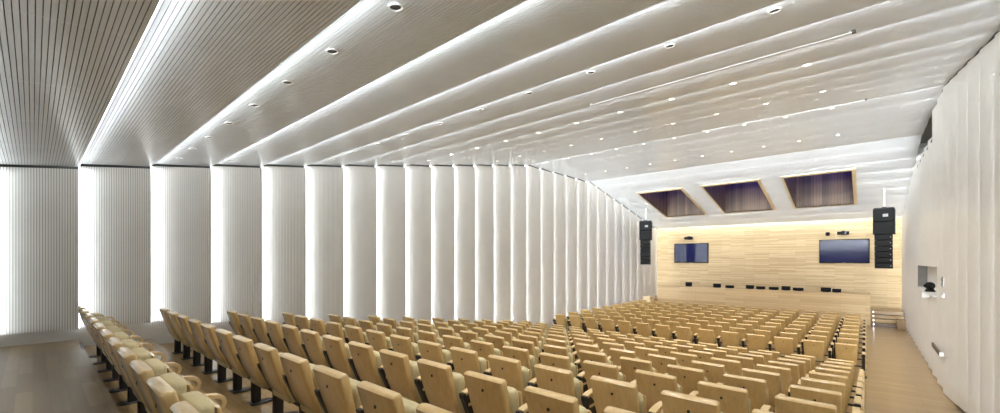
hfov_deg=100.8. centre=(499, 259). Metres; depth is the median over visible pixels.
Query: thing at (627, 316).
seat
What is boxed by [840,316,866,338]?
seat
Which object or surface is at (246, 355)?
seat
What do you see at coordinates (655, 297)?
floor
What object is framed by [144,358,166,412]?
seat cushion
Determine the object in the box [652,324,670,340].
seat
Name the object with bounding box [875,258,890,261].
grille
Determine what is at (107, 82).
ceiling
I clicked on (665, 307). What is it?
seat
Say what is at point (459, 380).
seat cushion
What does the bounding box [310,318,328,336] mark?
seat
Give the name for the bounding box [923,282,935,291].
camera
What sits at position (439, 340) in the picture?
seat cushion
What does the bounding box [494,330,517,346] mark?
seat
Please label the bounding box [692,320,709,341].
seat
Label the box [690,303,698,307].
seat
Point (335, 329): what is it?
seat
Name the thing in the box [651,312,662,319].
seat
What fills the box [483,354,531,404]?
seat
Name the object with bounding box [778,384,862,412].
seat
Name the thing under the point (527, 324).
seat
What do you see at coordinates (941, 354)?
push bar
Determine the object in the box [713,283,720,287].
monitor
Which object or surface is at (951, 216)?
wall
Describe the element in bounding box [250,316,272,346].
seat
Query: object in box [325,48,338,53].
recessed light
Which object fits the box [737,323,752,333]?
seat
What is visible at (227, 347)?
seat
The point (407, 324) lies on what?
seat
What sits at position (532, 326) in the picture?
seat
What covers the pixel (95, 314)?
seat cushion
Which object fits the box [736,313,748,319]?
seat
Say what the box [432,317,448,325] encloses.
seat
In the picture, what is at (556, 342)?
seat
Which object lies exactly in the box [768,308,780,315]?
seat
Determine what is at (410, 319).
seat
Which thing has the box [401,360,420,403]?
seat cushion
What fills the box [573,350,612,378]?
seat
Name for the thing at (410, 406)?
seat cushion
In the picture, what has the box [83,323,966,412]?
floor
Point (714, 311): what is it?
seat
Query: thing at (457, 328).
seat
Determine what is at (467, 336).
seat
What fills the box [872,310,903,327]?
steps
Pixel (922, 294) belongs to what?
bracket
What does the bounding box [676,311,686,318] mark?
seat
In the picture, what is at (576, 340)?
seat
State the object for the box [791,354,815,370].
seat
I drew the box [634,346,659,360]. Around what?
seat
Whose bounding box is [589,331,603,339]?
seat
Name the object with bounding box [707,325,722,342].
seat
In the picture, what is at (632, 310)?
seat
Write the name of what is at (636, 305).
seat
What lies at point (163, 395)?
seat
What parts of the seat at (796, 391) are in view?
backrest, armrest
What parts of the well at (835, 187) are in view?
lining panel, lining panel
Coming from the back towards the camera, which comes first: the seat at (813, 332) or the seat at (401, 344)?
the seat at (813, 332)
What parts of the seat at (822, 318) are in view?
backrest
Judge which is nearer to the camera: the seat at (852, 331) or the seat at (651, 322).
the seat at (852, 331)
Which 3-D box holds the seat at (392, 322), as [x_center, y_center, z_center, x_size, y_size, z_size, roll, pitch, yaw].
[-2.700,1.899,10.415,0.458,0.895,0.736,0,0,-31]
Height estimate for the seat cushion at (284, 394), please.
0.468 m
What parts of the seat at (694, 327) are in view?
backrest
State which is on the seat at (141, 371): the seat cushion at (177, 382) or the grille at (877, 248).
the seat cushion at (177, 382)
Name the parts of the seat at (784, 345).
backrest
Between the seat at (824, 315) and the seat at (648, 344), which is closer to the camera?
the seat at (648, 344)
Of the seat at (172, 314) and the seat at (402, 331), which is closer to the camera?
the seat at (172, 314)
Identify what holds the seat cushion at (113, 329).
on the seat at (115, 376)
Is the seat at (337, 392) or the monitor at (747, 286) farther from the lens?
the monitor at (747, 286)
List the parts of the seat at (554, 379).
armrest, backrest, seat panel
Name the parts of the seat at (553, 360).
backrest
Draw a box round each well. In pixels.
[636,187,707,216]
[700,179,775,213]
[781,168,857,208]
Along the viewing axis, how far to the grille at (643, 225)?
25.20 m
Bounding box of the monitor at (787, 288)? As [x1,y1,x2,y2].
[781,286,789,290]
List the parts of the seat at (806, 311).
backrest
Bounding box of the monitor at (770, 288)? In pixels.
[769,287,778,289]
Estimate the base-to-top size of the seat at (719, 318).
0.895 m
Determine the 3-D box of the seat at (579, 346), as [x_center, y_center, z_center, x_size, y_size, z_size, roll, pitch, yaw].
[1.676,2.037,7.965,0.458,0.895,0.736,0,0,-31]
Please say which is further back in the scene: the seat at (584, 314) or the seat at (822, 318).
the seat at (584, 314)
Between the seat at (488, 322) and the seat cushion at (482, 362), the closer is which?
the seat cushion at (482, 362)
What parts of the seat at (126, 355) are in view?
backrest, seat panel, armrest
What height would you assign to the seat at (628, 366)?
0.895 m
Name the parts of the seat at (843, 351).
backrest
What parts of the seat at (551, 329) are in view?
backrest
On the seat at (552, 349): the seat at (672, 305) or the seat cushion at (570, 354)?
the seat cushion at (570, 354)
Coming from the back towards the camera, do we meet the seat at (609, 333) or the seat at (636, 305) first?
the seat at (636, 305)
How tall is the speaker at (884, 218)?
3.593 m
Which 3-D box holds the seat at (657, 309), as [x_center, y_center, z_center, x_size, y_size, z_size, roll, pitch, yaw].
[7.664,2.729,20.123,0.458,0.895,0.741,0,0,-32]
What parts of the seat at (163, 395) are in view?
backrest, seat panel, armrest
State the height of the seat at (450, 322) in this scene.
0.895 m
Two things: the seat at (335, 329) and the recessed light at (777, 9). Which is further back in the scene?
the seat at (335, 329)
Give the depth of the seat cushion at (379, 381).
5.02 m
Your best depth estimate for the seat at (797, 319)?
16.12 m
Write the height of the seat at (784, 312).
0.895 m
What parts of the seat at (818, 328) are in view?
backrest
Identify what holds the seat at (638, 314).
on the floor at (899, 379)
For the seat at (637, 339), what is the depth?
11.45 m
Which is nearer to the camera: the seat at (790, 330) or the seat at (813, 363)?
the seat at (813, 363)
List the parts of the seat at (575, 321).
backrest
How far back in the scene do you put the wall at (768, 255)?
24.58 m
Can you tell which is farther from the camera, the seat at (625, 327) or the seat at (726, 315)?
the seat at (726, 315)
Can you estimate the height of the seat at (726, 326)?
0.895 m
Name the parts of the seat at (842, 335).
backrest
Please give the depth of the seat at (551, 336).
9.49 m
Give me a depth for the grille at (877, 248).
18.19 m
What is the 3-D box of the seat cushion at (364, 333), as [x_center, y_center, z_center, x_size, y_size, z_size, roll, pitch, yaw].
[-2.457,1.523,7.378,0.445,0.468,0.120,0,0,42]
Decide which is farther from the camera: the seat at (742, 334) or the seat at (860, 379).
the seat at (742, 334)
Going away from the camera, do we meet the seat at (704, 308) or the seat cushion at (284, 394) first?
the seat cushion at (284, 394)
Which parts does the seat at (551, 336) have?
backrest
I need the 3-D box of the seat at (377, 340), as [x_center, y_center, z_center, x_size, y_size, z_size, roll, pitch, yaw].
[-2.016,1.609,6.963,0.458,0.895,0.736,0,0,-31]
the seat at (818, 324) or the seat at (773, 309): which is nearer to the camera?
the seat at (818, 324)
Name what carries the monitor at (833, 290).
on the desk
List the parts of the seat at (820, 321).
backrest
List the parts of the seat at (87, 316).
backrest, plate, armrest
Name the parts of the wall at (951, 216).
wall panel, wall panel, wall panel, wall panel, wall panel, wall panel, wall panel, wall panel, wall panel, wall panel, wall panel, wall panel, niche sill, wall panel, wall panel, wall panel, wall panel, wall panel, wall panel, wall panel, wall panel, wall panel, wall panel, wall panel, wall panel, wall panel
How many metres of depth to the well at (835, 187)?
21.00 m
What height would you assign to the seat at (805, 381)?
0.895 m
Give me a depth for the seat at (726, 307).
20.85 m
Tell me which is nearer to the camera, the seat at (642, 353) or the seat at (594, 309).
the seat at (642, 353)
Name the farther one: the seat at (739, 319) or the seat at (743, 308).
the seat at (743, 308)
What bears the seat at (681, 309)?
on the floor at (899, 379)
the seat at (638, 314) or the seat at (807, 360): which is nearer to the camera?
the seat at (807, 360)
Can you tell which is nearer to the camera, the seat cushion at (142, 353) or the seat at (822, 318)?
the seat cushion at (142, 353)
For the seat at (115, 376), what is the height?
0.895 m
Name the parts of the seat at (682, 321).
backrest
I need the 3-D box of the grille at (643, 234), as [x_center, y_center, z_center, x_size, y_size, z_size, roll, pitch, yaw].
[8.861,-1.512,25.206,0.640,0.505,0.014,0,0,24]
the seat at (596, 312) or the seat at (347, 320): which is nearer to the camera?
the seat at (347, 320)
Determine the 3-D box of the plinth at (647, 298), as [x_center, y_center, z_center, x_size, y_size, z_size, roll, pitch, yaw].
[9.544,2.752,26.541,0.510,0.850,0.760,0,0,42]
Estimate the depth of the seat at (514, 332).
10.35 m
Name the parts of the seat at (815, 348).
backrest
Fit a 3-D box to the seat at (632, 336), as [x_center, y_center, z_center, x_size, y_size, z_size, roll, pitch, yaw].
[4.160,2.729,12.884,0.458,0.895,0.736,0,0,-31]
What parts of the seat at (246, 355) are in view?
backrest, plate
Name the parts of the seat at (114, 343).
backrest, armrest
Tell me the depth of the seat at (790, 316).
17.36 m
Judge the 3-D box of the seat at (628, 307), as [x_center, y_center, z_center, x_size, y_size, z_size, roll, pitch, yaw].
[6.601,2.729,21.064,0.458,0.895,0.741,0,0,-32]
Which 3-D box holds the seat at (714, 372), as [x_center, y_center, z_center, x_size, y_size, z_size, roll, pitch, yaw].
[3.248,2.037,6.574,0.458,0.895,0.736,0,0,-31]
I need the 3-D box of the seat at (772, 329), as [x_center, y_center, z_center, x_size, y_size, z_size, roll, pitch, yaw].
[9.274,2.729,14.443,0.458,0.895,0.741,0,0,-32]
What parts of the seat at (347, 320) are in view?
backrest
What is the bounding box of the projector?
[837,231,848,234]
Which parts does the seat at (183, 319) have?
backrest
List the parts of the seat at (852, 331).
backrest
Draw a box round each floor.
[0,339,120,412]
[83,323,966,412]
[642,295,903,324]
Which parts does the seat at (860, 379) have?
backrest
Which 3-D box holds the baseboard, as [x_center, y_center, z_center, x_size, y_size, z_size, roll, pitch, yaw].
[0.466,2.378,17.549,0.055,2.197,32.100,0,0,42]
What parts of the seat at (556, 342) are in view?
backrest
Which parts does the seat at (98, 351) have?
backrest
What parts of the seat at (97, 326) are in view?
backrest, plate, armrest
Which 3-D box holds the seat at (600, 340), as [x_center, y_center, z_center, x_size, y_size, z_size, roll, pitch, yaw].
[2.565,2.314,10.026,0.458,0.895,0.736,0,0,-31]
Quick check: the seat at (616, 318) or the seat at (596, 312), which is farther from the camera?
the seat at (596, 312)
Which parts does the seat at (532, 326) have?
backrest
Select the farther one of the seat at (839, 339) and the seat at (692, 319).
the seat at (692, 319)
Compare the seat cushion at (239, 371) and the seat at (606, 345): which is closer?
the seat cushion at (239, 371)
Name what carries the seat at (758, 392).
on the floor at (899, 379)
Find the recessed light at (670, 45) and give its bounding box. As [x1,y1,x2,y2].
[664,43,674,47]
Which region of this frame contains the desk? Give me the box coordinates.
[657,285,869,325]
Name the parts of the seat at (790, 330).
backrest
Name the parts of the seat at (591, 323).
backrest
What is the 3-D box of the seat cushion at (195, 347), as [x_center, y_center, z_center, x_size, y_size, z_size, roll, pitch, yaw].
[-4.918,1.246,6.709,0.445,0.468,0.120,0,0,42]
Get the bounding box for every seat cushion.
[92,313,101,342]
[96,316,107,348]
[100,321,113,355]
[106,326,120,364]
[113,332,128,374]
[121,339,138,386]
[131,347,151,401]
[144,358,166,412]
[159,372,187,397]
[179,391,214,412]
[181,340,190,346]
[191,345,201,352]
[202,351,214,359]
[216,359,229,367]
[231,367,247,377]
[250,361,268,388]
[272,353,294,402]
[277,327,289,352]
[299,331,308,361]
[300,363,324,412]
[313,336,329,367]
[344,343,355,379]
[349,378,361,408]
[363,332,367,342]
[373,350,385,387]
[385,336,391,347]
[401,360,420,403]
[402,397,418,412]
[412,342,419,361]
[413,333,418,342]
[437,337,443,345]
[442,349,450,364]
[452,371,464,412]
[463,342,469,349]
[478,357,486,373]
[494,348,500,355]
[507,386,518,412]
[521,366,529,404]
[529,355,535,377]
[535,347,539,363]
[538,341,542,351]
[568,352,572,362]
[570,362,575,377]
[573,377,580,404]
[579,405,587,412]
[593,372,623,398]
[638,392,643,412]
[646,384,680,412]
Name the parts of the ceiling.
panel, panel, panel, panel, panel, panel, panel, panel, panel, panel, panel, panel, panel, panel, panel, panel, panel, panel, panel, panel, panel, panel, panel, panel, panel, panel, panel, panel, panel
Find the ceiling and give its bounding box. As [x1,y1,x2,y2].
[0,0,999,228]
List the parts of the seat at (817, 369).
backrest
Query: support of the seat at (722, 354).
on the floor at (899, 379)
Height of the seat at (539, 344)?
0.895 m
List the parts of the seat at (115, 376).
backrest, plate, armrest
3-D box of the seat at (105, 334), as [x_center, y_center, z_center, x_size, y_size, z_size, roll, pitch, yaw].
[-4.136,1.206,4.568,0.458,0.895,0.736,0,0,-31]
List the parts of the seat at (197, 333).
backrest, plate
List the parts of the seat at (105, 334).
backrest, plate, armrest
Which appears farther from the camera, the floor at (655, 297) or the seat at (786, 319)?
the floor at (655, 297)
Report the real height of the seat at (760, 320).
0.895 m
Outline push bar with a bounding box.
[932,342,943,356]
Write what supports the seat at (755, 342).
on the floor at (899, 379)
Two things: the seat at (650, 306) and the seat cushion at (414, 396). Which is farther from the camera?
the seat at (650, 306)
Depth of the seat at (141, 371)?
3.00 m
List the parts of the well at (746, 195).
lining panel, lining panel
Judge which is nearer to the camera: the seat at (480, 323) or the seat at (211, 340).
the seat at (211, 340)
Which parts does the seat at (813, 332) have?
backrest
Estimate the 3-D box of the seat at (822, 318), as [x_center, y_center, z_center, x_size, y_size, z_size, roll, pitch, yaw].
[13.153,2.729,16.683,0.458,0.895,0.741,0,0,-32]
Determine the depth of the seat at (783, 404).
3.88 m
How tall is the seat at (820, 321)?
0.895 m
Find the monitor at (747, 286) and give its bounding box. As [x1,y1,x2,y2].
[746,285,753,288]
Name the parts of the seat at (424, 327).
backrest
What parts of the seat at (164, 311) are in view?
backrest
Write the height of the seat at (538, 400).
0.895 m
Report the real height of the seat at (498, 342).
0.895 m
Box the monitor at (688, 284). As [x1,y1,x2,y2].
[685,282,691,286]
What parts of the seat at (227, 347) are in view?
backrest, plate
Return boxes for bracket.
[920,292,929,296]
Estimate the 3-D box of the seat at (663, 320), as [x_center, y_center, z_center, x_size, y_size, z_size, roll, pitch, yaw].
[6.616,2.729,16.796,0.458,0.895,0.741,0,0,-32]
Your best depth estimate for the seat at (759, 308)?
19.91 m
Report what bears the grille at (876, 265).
attached to the speaker at (884, 218)
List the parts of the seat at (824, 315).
backrest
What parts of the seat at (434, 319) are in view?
backrest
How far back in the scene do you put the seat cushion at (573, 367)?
5.70 m
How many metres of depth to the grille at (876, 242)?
18.18 m
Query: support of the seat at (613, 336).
on the floor at (899, 379)
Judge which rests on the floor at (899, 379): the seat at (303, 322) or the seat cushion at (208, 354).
the seat at (303, 322)
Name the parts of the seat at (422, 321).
backrest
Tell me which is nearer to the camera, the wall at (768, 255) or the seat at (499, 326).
the seat at (499, 326)
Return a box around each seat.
[77,306,114,357]
[80,309,119,364]
[84,313,126,372]
[88,317,134,381]
[93,323,142,392]
[99,329,153,405]
[107,337,165,412]
[116,347,181,412]
[129,359,200,412]
[146,376,226,412]
[159,308,191,353]
[168,311,201,359]
[170,401,199,412]
[177,314,203,366]
[188,318,216,373]
[200,323,233,382]
[215,328,250,393]
[226,310,245,336]
[232,335,271,405]
[238,313,258,343]
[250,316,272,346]
[253,343,297,412]
[265,320,289,352]
[280,353,324,412]
[281,324,309,362]
[282,312,297,325]
[295,315,311,330]
[300,329,329,367]
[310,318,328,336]
[313,365,361,412]
[322,334,356,379]
[326,321,346,342]
[328,314,344,326]
[343,317,359,327]
[345,325,367,343]
[348,341,385,387]
[356,381,418,412]
[359,319,377,331]
[365,329,391,351]
[368,315,383,324]
[376,323,396,336]
[378,349,422,403]
[383,318,400,328]
[388,334,419,361]
[396,326,418,342]
[399,320,418,332]
[402,316,418,325]
[414,359,466,412]
[415,340,451,364]
[416,330,443,345]
[416,403,452,412]
[418,319,435,328]
[418,323,438,335]
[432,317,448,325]
[434,321,452,329]
[437,327,460,338]
[442,335,471,350]
[447,347,488,375]
[448,320,462,326]
[453,324,472,334]
[458,318,470,324]
[459,371,522,412]
[460,330,484,344]
[464,322,480,330]
[470,340,502,367]
[473,327,493,338]
[474,320,485,327]
[482,319,492,324]
[483,325,499,334]
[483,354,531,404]
[484,334,511,356]
[490,323,505,330]
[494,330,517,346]
[497,321,508,327]
[502,320,513,324]
[502,327,520,339]
[502,345,537,378]
[508,325,524,333]
[512,339,540,363]
[513,323,527,330]
[516,386,591,412]
[517,322,530,327]
[519,334,543,351]
[521,320,533,325]
[524,330,545,342]
[527,364,582,405]
[528,328,547,337]
[531,325,548,334]
[534,324,549,331]
[536,322,549,328]
[539,344,574,362]
[539,352,577,377]
[542,338,572,352]
[544,334,570,346]
[547,328,568,336]
[549,331,569,340]
[551,326,567,333]
[553,314,568,328]
[567,311,580,330]
[567,315,583,333]
[568,326,580,335]
[568,328,586,339]
[569,331,589,340]
[570,334,589,348]
[571,338,594,355]
[572,343,603,364]
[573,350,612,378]
[576,360,625,398]
[579,309,592,319]
[580,313,594,329]
[581,376,645,412]
[582,317,597,333]
[587,328,599,339]
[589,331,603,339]
[591,307,602,316]
[593,311,606,318]
[593,334,609,343]
[595,337,615,349]
[596,314,609,329]
[598,319,614,333]
[600,342,625,360]
[602,306,612,311]
[604,406,635,412]
[605,309,615,317]
[606,331,619,338]
[607,348,639,371]
[608,312,620,321]
[611,333,626,342]
[612,304,621,311]
[612,316,626,327]
[615,320,632,334]
[616,307,625,314]
[617,337,634,346]
[618,356,656,382]
[620,310,631,316]
[624,341,645,350]
[625,305,634,309]
[625,313,636,323]
[627,333,641,338]
[630,308,639,313]
[630,317,643,332]
[630,369,681,412]
[633,322,650,337]
[634,303,642,307]
[634,336,650,342]
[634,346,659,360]
[635,311,645,317]
[639,306,648,311]
[641,315,653,322]
[643,340,662,348]
[644,309,655,314]
[647,304,656,308]
[647,319,661,334]
[648,354,680,373]
[648,390,723,412]
[649,336,664,341]
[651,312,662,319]
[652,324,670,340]
[653,307,662,312]
[655,345,677,356]
[656,316,670,336]
[659,340,677,346]
[660,310,670,316]
[661,305,670,310]
[665,364,707,394]
[666,321,680,337]
[667,314,679,321]
[668,308,678,313]
[669,303,677,308]
[670,351,697,367]
[672,318,689,339]
[672,326,691,342]
[672,344,692,353]
[673,339,690,345]
[676,302,684,306]
[676,306,685,311]
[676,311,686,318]
[683,304,692,309]
[684,309,694,315]
[685,315,697,322]
[686,323,701,340]
[686,343,706,350]
[688,350,713,362]
[689,381,750,412]
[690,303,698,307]
[691,307,701,312]
[691,360,727,382]
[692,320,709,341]
[693,313,704,319]
[694,329,714,343]
[698,305,707,310]
[699,342,717,348]
[700,311,711,316]
[703,317,715,324]
[703,348,726,358]
[704,304,713,308]
[707,308,717,314]
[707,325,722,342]
[710,357,741,375]
[711,314,722,321]
[713,307,723,311]
[715,321,730,343]
[716,347,737,355]
[716,373,768,412]
[717,312,729,318]
[717,331,739,347]
[719,305,728,309]
[723,318,736,326]
[724,310,735,315]
[726,355,754,368]
[727,346,748,353]
[729,308,740,312]
[729,316,743,323]
[730,327,747,345]
[735,306,745,310]
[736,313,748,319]
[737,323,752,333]
[738,353,764,369]
[741,311,753,320]
[742,334,765,352]
[742,368,781,412]
[743,320,758,333]
[746,309,758,317]
[749,317,763,329]
[749,351,773,364]
[751,307,762,314]
[752,409,774,412]
[754,329,774,349]
[755,315,768,325]
[756,364,791,395]
[758,349,780,360]
[760,312,772,321]
[760,325,776,343]
[760,395,836,412]
[764,310,776,318]
[765,322,781,336]
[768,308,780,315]
[768,336,793,356]
[768,360,799,384]
[770,319,785,331]
[775,316,789,327]
[777,358,805,378]
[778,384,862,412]
[779,314,792,323]
[779,328,801,346]
[779,332,801,352]
[783,311,795,320]
[784,324,805,338]
[785,355,810,373]
[786,309,798,317]
[788,321,808,334]
[788,377,863,412]
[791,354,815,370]
[792,318,811,330]
[795,315,813,328]
[797,339,823,361]
[798,313,815,323]
[798,371,863,412]
[801,334,827,355]
[802,310,817,323]
[805,330,828,349]
[805,367,863,405]
[808,326,830,344]
[811,323,832,340]
[812,363,863,398]
[814,319,834,336]
[817,317,835,332]
[819,314,837,328]
[821,312,838,324]
[824,360,864,402]
[828,343,866,378]
[828,358,864,387]
[831,337,866,370]
[833,333,866,363]
[835,328,866,357]
[836,325,866,351]
[838,321,866,346]
[839,318,866,342]
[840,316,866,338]
[842,313,866,334]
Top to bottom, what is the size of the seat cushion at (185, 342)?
0.468 m
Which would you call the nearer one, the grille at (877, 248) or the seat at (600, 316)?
the seat at (600, 316)
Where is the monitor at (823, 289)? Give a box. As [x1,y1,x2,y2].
[821,287,830,291]
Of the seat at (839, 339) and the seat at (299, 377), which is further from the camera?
the seat at (839, 339)
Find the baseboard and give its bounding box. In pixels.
[0,322,553,346]
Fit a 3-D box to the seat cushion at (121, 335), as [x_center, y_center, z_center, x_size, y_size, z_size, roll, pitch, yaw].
[-4.577,1.119,4.983,0.445,0.468,0.120,0,0,42]
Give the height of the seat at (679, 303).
0.895 m
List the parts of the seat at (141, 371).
backrest, seat panel, armrest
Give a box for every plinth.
[642,296,654,301]
[896,319,905,329]
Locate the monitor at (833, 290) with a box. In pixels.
[832,289,840,292]
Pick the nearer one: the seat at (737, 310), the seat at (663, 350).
the seat at (663, 350)
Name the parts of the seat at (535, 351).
backrest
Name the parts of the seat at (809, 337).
backrest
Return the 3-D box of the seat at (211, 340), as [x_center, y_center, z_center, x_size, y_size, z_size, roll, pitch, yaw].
[-3.954,1.333,5.830,0.458,0.895,0.736,0,0,-31]
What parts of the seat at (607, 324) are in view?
backrest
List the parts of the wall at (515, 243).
wall panel, wall panel, wall panel, wall panel, wall panel, wall panel, wall panel, wall panel, wall panel, wall panel, wall panel, wall panel, wall panel, wall panel, wall panel, wall panel, wall panel, wall panel, wall panel, wall panel, wall panel, wall panel, wall panel, wall panel, wall panel, wall panel, wall panel, wall panel, wall panel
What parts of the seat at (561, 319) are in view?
backrest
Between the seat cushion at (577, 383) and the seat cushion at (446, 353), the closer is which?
the seat cushion at (577, 383)
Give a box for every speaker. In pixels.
[639,209,651,264]
[873,189,895,268]
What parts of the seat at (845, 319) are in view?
backrest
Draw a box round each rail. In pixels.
[590,30,855,105]
[705,99,866,130]
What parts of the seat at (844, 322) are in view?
backrest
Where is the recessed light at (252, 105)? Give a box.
[249,103,259,106]
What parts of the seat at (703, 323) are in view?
backrest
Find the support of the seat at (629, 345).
on the floor at (899, 379)
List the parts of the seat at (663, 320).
backrest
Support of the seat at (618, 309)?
on the floor at (899, 379)
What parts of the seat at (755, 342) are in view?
backrest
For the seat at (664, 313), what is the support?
on the floor at (899, 379)
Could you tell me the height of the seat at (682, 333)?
0.895 m
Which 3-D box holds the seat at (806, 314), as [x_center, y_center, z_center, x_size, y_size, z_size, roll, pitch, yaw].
[13.325,2.729,17.948,0.458,0.895,0.741,0,0,-32]
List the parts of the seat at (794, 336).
backrest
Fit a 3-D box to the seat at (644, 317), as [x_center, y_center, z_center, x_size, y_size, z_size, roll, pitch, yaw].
[6.084,2.729,17.267,0.458,0.895,0.741,0,0,-32]
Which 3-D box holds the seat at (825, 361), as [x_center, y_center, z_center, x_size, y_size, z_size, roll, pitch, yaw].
[7.232,2.591,8.819,0.850,0.895,0.521,0,0,42]
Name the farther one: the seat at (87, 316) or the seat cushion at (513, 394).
the seat at (87, 316)
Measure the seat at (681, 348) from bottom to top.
0.895 m
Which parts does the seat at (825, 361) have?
backrest, panel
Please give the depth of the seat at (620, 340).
10.67 m
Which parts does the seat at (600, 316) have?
backrest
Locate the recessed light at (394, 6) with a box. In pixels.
[388,2,402,11]
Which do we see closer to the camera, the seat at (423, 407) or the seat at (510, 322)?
the seat at (423, 407)
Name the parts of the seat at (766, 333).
backrest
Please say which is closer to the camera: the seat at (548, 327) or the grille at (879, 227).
the seat at (548, 327)
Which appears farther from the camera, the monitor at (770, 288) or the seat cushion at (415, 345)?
the monitor at (770, 288)
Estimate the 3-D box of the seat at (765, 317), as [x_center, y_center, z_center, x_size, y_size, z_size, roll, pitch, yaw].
[10.854,2.729,17.299,0.458,0.895,0.741,0,0,-32]
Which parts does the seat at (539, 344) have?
backrest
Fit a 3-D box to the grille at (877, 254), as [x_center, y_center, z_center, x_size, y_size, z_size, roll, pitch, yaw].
[16.865,-0.247,18.200,0.028,0.185,0.510,0,0,-43]
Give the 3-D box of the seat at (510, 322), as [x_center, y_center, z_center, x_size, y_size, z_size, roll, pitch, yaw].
[0.309,2.591,14.870,0.458,0.895,0.736,0,0,-31]
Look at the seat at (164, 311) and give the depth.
7.54 m
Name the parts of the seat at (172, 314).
backrest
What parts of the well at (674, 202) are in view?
lining panel, lining panel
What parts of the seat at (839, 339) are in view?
backrest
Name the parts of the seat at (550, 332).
backrest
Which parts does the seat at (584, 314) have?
backrest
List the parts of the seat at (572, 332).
backrest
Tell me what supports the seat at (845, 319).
on the floor at (899, 379)
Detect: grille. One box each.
[640,222,650,229]
[640,231,650,238]
[874,209,892,220]
[874,222,892,233]
[875,235,890,238]
[875,241,890,244]
[875,246,890,250]
[875,252,890,256]
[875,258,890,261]
[875,264,890,267]
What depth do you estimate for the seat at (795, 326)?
14.53 m
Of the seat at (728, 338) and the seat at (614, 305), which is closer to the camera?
the seat at (728, 338)
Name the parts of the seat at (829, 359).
backrest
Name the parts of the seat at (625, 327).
backrest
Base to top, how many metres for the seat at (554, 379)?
0.895 m
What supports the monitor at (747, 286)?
on the desk
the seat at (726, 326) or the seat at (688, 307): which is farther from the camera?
the seat at (688, 307)
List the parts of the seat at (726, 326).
backrest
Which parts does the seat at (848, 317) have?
backrest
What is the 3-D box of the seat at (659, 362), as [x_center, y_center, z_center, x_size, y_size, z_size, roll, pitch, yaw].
[2.724,2.037,7.037,0.458,0.895,0.736,0,0,-31]
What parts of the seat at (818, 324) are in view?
backrest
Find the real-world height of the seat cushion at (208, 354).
0.468 m
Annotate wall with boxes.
[0,164,656,334]
[655,217,901,308]
[902,31,999,412]
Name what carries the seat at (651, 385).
on the floor at (899, 379)
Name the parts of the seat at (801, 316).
backrest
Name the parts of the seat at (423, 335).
backrest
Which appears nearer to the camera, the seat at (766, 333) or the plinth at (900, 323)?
the seat at (766, 333)
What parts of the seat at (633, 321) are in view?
backrest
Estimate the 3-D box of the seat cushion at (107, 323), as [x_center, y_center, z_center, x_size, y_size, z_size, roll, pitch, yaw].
[-5.625,1.119,5.911,0.445,0.468,0.120,0,0,42]
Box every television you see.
[674,243,707,262]
[819,239,869,262]
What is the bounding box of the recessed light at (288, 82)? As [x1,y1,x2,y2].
[282,80,292,84]
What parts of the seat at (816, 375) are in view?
backrest, armrest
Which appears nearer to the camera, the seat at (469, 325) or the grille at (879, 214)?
the seat at (469, 325)
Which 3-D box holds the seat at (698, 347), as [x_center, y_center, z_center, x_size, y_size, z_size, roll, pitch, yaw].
[5.026,2.591,10.694,0.458,0.895,0.736,0,0,-31]
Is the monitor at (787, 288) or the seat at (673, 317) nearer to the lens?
the seat at (673, 317)
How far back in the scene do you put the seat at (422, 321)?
11.00 m
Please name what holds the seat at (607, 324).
on the floor at (899, 379)
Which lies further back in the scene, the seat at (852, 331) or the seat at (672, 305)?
the seat at (672, 305)
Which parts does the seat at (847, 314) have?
backrest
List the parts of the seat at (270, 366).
backrest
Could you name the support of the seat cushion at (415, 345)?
on the seat at (401, 344)
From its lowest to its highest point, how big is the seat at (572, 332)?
0.895 m
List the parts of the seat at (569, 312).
backrest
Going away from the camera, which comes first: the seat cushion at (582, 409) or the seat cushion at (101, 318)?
the seat cushion at (582, 409)
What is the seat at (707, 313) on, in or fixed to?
on the floor at (899, 379)
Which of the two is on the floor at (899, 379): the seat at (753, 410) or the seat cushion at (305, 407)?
the seat at (753, 410)
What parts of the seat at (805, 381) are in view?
backrest, armrest, panel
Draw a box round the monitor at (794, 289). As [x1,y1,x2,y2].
[793,288,803,290]
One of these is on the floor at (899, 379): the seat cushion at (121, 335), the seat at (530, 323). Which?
the seat at (530, 323)
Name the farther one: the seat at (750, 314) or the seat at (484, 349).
the seat at (750, 314)
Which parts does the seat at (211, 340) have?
backrest, plate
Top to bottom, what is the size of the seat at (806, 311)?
0.895 m
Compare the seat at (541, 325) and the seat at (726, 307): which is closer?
the seat at (541, 325)
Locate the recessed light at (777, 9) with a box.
[768,7,781,13]
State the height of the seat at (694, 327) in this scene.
0.895 m
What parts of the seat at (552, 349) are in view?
backrest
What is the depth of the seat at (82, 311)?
6.36 m
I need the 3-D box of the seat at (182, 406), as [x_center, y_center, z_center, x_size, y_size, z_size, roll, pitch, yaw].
[-1.515,1.206,2.248,0.458,0.895,0.736,0,0,-31]
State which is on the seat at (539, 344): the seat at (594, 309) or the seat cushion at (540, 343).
the seat cushion at (540, 343)
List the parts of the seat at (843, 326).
backrest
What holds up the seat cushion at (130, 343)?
on the seat at (105, 334)
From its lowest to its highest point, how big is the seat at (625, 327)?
0.895 m
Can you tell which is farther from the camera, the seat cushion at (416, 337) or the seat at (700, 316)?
the seat at (700, 316)
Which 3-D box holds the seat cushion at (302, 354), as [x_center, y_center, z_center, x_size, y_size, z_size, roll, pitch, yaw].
[-3.164,1.385,6.580,0.445,0.468,0.120,0,0,42]
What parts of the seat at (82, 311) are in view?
backrest, plate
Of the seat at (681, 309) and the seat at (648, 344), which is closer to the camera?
the seat at (648, 344)
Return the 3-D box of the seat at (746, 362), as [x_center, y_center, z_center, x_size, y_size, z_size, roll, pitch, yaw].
[4.661,2.314,8.170,0.458,0.895,0.736,0,0,-31]
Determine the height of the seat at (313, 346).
0.895 m
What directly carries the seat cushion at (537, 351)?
on the seat at (535, 351)
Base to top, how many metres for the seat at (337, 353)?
0.895 m
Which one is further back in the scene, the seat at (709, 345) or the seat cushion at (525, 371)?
the seat at (709, 345)

